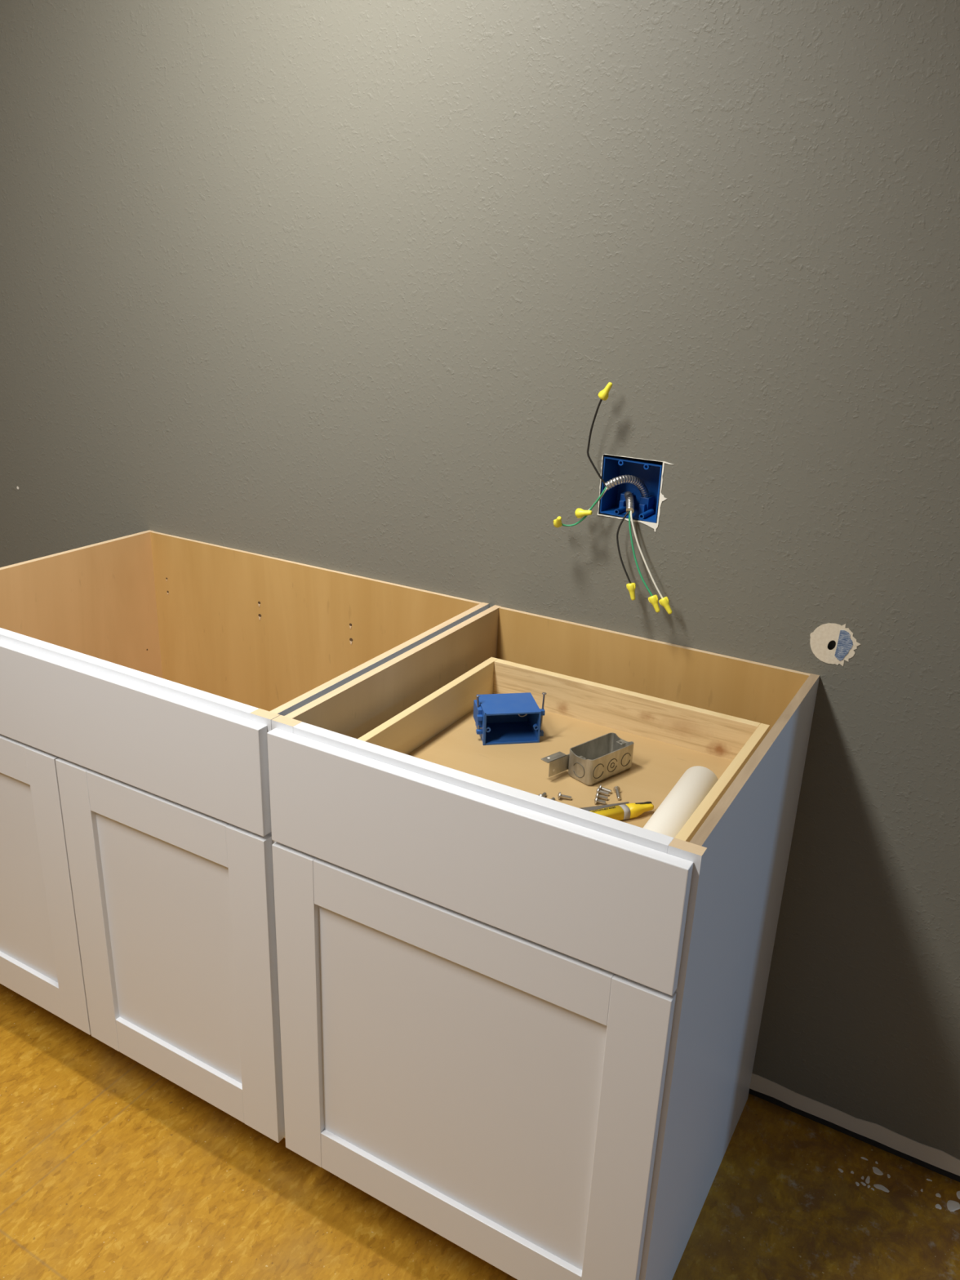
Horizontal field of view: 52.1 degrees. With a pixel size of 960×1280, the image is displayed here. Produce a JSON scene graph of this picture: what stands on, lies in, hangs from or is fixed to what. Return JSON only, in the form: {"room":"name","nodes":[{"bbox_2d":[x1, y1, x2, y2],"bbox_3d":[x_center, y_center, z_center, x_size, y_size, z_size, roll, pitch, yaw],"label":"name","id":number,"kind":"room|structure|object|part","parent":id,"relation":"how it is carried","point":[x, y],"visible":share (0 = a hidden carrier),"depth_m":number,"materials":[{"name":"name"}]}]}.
{"room":"kitchen under renovation","nodes":[
{"label":"kitchen under renovation","id":0,"kind":"room"},
{"bbox_2d":[0,0,959,1182],"bbox_3d":[-0.735,-0.601,2.195,4.150,2.450,0.121,13,23,27],"label":"wall","id":1,"kind":"structure","parent":0,"point":[356,287],"depth_m":1.65,"materials":[{"name":"paint"}]},
{"bbox_2d":[600,455,662,523],"bbox_3d":[0.269,-0.262,1.671,0.102,0.098,0.072,13,23,27],"label":"switch box","id":2,"kind":"object","parent":1,"relation":"attached to","point":[613,502],"visible":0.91,"depth_m":1.69,"materials":[{"name":"blue plastic"}]},
{"bbox_2d":[552,382,649,528],"bbox_3d":[0.220,-0.304,1.635,0.177,0.248,0.055,-3,21,-13],"label":"cable","id":3,"kind":"object","parent":2,"relation":"attached to","point":[603,394],"visible":0.97,"depth_m":1.64,"materials":[{"name":"silver metal"}]},
{"bbox_2d":[616,491,672,613],"bbox_3d":[0.262,-0.150,1.654,0.063,0.178,0.175,-6,22,-20],"label":"cable","id":4,"kind":"object","parent":2,"relation":"attached to","point":[631,587],"visible":1,"depth_m":1.63,"materials":[{"name":"silver metal"}]},
{"bbox_2d":[749,1073,959,1176],"bbox_3d":[0.057,0.726,2.101,2.150,0.038,0.002,13,23,27],"label":"trim","id":5,"kind":"structure","parent":1,"relation":"attached to","point":[939,1158],"depth_m":1.77,"materials":[{"name":"beige"}]},
{"bbox_2d":[0,983,959,1279],"bbox_3d":[0.330,1.141,1.222,7.600,0.050,5.400,13,23,27],"label":"floor","id":6,"kind":"structure","parent":0,"point":[111,1169],"depth_m":1.65,"materials":[{"name":"yellow wood"}]},
{"bbox_2d":[0,529,488,1142],"bbox_3d":[-0.547,0.340,1.950,0.914,0.876,0.632,13,23,27],"label":"base cabinet","id":7,"kind":"object","parent":6,"relation":"on","point":[144,676],"visible":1,"depth_m":1.66,"materials":[{"name":"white wood"}]},
{"bbox_3d":[-0.888,0.179,1.728,0.302,0.072,0.018,13,23,27],"label":"rail","id":8,"kind":"part","parent":7,"relation":"part of","materials":[{"name":"white paint"}]},
{"bbox_3d":[-0.895,0.411,1.817,0.318,0.438,0.005,13,23,27],"label":"door","id":9,"kind":"part","parent":7,"relation":"part of","materials":[{"name":"white paint"}]},
{"bbox_3d":[-0.905,0.644,1.902,0.302,0.073,0.018,13,23,27],"label":"rail","id":10,"kind":"part","parent":7,"relation":"part of","materials":[{"name":"white paint"}]},
{"bbox_3d":[-0.921,0.243,2.169,0.014,0.876,0.595,13,23,27],"label":"panel","id":11,"kind":"part","parent":7,"relation":"part of","materials":[{"name":"brown wood"}]},
{"bbox_3d":[-0.677,0.030,1.568,0.838,0.038,0.019,13,23,27],"label":"frame rail","id":12,"kind":"part","parent":7,"relation":"part of","materials":[{"name":"white paint"}]},
{"bbox_3d":[-0.689,0.106,1.579,0.900,0.169,0.018,13,23,27],"label":"false drawer","id":13,"kind":"part","parent":7,"relation":"part of","materials":[{"name":"white paint"}]},
{"bbox_3d":[-0.498,0.272,1.520,0.300,0.072,0.018,13,23,27],"label":"rail","id":14,"kind":"part","parent":7,"relation":"part of","materials":[{"name":"white paint"}]},
{"bbox_3d":[-0.505,0.504,1.610,0.316,0.438,0.005,13,23,27],"label":"door","id":15,"kind":"part","parent":7,"relation":"part of","materials":[{"name":"white paint"}]},
{"bbox_3d":[-0.515,0.737,1.695,0.300,0.073,0.018,13,23,27],"label":"rail","id":16,"kind":"part","parent":7,"relation":"part of","materials":[{"name":"white paint"}]},
{"bbox_3d":[-0.389,0.197,2.184,0.874,0.762,0.010,13,23,27],"label":"panel","id":17,"kind":"part","parent":7,"relation":"part of","materials":[{"name":"brown wood"}]},
{"bbox_3d":[-0.154,0.425,1.761,0.014,0.876,0.595,13,23,27],"label":"panel","id":18,"kind":"part","parent":7,"relation":"part of","materials":[{"name":"brown wood"}]},
{"bbox_2d":[266,604,819,1279],"bbox_3d":[0.112,0.496,1.600,0.608,0.876,0.632,13,23,27],"label":"base cabinet","id":19,"kind":"object","parent":6,"relation":"on","point":[524,1024],"visible":0.98,"depth_m":1.35,"materials":[{"name":"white wood"}]},
{"bbox_3d":[-0.131,0.431,1.749,0.014,0.876,0.595,13,23,27],"label":"panel","id":20,"kind":"part","parent":19,"relation":"part of","materials":[{"name":"brown wood"}]},
{"bbox_3d":[-0.099,0.142,1.577,0.014,0.085,0.494,13,23,27],"label":"drawer","id":21,"kind":"part","parent":19,"relation":"part of","materials":[{"name":"brown wood"}]},
{"bbox_3d":[-0.053,0.847,1.449,0.447,0.073,0.018,13,23,27],"label":"rail","id":22,"kind":"part","parent":19,"relation":"part of","materials":[{"name":"white paint"}]},
{"bbox_3d":[-0.042,0.614,1.364,0.463,0.438,0.005,13,23,27],"label":"door","id":23,"kind":"part","parent":19,"relation":"part of","materials":[{"name":"white paint"}]},
{"bbox_3d":[-0.035,0.382,1.274,0.447,0.072,0.018,13,23,27],"label":"rail","id":24,"kind":"part","parent":19,"relation":"part of","materials":[{"name":"white paint"}]},
{"bbox_3d":[-0.031,0.263,1.229,0.594,0.169,0.018,13,23,27],"label":"drawer","id":25,"kind":"part","parent":19,"relation":"part of","materials":[{"name":"white paint"}]},
{"bbox_3d":[-0.018,0.187,1.218,0.532,0.038,0.019,13,23,27],"label":"frame rail","id":26,"kind":"part","parent":19,"relation":"part of","materials":[{"name":"white paint"}]},
{"bbox_2d":[473,692,546,745],"bbox_3d":[0.047,0.118,1.617,0.113,0.080,0.079,-2,21,-10],"label":"outlet box","id":27,"kind":"object","parent":19,"relation":"in","point":[507,718],"visible":1,"depth_m":1.61,"materials":[{"name":"blue plastic"}]},
{"bbox_2d":[538,792,546,797],"bbox_3d":[0.092,0.227,1.432,0.011,0.011,0.020,13,23,27],"label":"screw","id":28,"kind":"object","parent":19,"relation":"on","point":[544,794],"visible":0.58,"depth_m":1.43,"materials":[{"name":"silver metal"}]},
{"bbox_2d":[557,791,571,799],"bbox_3d":[0.123,0.228,1.431,0.020,0.011,0.010,8,21,14],"label":"screw","id":29,"kind":"object","parent":19,"relation":"in","point":[559,795],"visible":1,"depth_m":1.43,"materials":[{"name":"silver metal"}]},
{"bbox_3d":[0.109,0.221,1.473,0.490,0.006,0.488,13,23,27],"label":"drawer","id":30,"kind":"part","parent":19,"relation":"part of","materials":[{"name":"beige wood"}]},
{"bbox_2d":[541,732,634,785],"bbox_3d":[0.166,0.185,1.503,0.141,0.044,0.066,-15,27,-38],"label":"outlet box","id":31,"kind":"object","parent":19,"relation":"in","point":[594,761],"visible":1,"depth_m":1.49,"materials":[{"name":"silver metal"}]},
{"bbox_2d":[594,796,605,804],"bbox_3d":[0.174,0.234,1.422,0.017,0.010,0.010,9,22,18],"label":"screw","id":32,"kind":"object","parent":19,"relation":"in","point":[596,800],"visible":1,"depth_m":1.42,"materials":[{"name":"silver metal"}]},
{"bbox_2d":[595,792,608,799],"bbox_3d":[0.178,0.229,1.435,0.019,0.011,0.011,6,21,10],"label":"screw","id":33,"kind":"object","parent":19,"relation":"in","point":[597,795],"visible":1,"depth_m":1.43,"materials":[{"name":"silver metal"}]},
{"bbox_2d":[595,787,608,795],"bbox_3d":[0.180,0.224,1.448,0.019,0.011,0.011,13,23,27],"label":"screw","id":34,"kind":"object","parent":19,"relation":"in","point":[598,790],"visible":1,"depth_m":1.45,"materials":[{"name":"silver metal"}]},
{"bbox_2d":[580,801,628,810],"bbox_3d":[0.146,0.242,1.405,0.150,0.005,0.019,-6,22,-21],"label":"metal scribe","id":35,"kind":"object","parent":19,"relation":"in","point":[596,807],"visible":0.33,"depth_m":1.41,"materials":[{"name":"silver metal"}]},
{"bbox_2d":[598,784,611,793],"bbox_3d":[0.185,0.222,1.456,0.020,0.011,0.011,13,23,27],"label":"screw","id":36,"kind":"object","parent":19,"relation":"in","point":[601,787],"visible":1,"depth_m":1.46,"materials":[{"name":"silver metal"}]},
{"bbox_2d":[613,786,620,799],"bbox_3d":[0.203,0.226,1.446,0.011,0.011,0.027,2,21,-1],"label":"screw","id":37,"kind":"object","parent":19,"relation":"on","point":[616,789],"visible":1,"depth_m":1.45,"materials":[{"name":"silver metal"}]},
{"bbox_2d":[588,801,653,820],"bbox_3d":[0.176,0.246,1.377,0.152,0.018,0.020,-6,22,-21],"label":"pen","id":38,"kind":"object","parent":19,"relation":"in","point":[624,811],"visible":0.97,"depth_m":1.38,"materials":[{"name":"yellow plastic"}]},
{"bbox_3d":[0.232,0.124,1.660,0.473,0.085,0.016,13,23,27],"label":"drawer","id":39,"kind":"part","parent":19,"relation":"part of","materials":[{"name":"brown wood"}]},
{"bbox_3d":[0.269,0.354,1.834,0.568,0.762,0.010,13,23,27],"label":"panel","id":40,"kind":"part","parent":19,"relation":"part of","materials":[{"name":"brown wood"}]},
{"bbox_2d":[643,765,718,837],"bbox_3d":[0.258,0.250,1.322,0.056,0.056,0.273,13,23,26],"label":"pipe","id":41,"kind":"object","parent":19,"relation":"on","point":[696,782],"visible":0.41,"depth_m":1.33,"materials":[{"name":"white plastic"}]},
{"bbox_3d":[0.323,0.242,1.353,0.014,0.085,0.494,13,23,27],"label":"drawer","id":42,"kind":"part","parent":19,"relation":"part of","materials":[{"name":"brown wood"}]},
{"bbox_3d":[0.372,0.550,1.482,0.014,0.876,0.595,13,23,27],"label":"panel","id":43,"kind":"part","parent":19,"relation":"part of","materials":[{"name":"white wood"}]},
{"bbox_2d":[865,1175,870,1183],"bbox_3d":[0.678,0.942,1.714,0.007,0.001,0.018,13,23,27],"label":"drip","id":44,"kind":"object","parent":6,"relation":"on","point":[867,1180],"visible":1,"depth_m":1.71,"materials":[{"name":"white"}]},
{"bbox_2d":[871,1166,883,1175],"bbox_3d":[0.702,0.937,1.731,0.019,0.001,0.015,13,23,27],"label":"drip","id":45,"kind":"object","parent":6,"relation":"on","point":[876,1171],"visible":1,"depth_m":1.73,"materials":[{"name":"white paint"}]},
{"bbox_2d":[873,1184,889,1192],"bbox_3d":[0.696,0.949,1.699,0.026,0.001,0.012,13,23,27],"label":"drip","id":46,"kind":"object","parent":6,"relation":"on","point":[882,1188],"visible":1,"depth_m":1.70,"materials":[{"name":"white paint"}]},
{"bbox_2d":[934,1204,941,1208],"bbox_3d":[0.780,0.963,1.669,0.010,0.001,0.011,13,23,27],"label":"drip","id":47,"kind":"object","parent":6,"relation":"on","point":[937,1206],"visible":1,"depth_m":1.67,"materials":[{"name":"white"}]},
{"bbox_2d":[946,1200,959,1211],"bbox_3d":[0.806,0.964,1.669,0.021,0.001,0.027,13,23,27],"label":"drip","id":48,"kind":"object","parent":6,"relation":"on","point":[952,1206],"visible":1,"depth_m":1.67,"materials":[{"name":"white paint"}]},
{"bbox_2d":[956,1191,959,1199],"bbox_3d":[0.829,0.956,1.692,0.022,0.001,0.012,-18,28,-42],"label":"drip","id":49,"kind":"object","parent":6,"relation":"on","point":[957,1192],"visible":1,"depth_m":1.69,"materials":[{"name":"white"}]}
]}

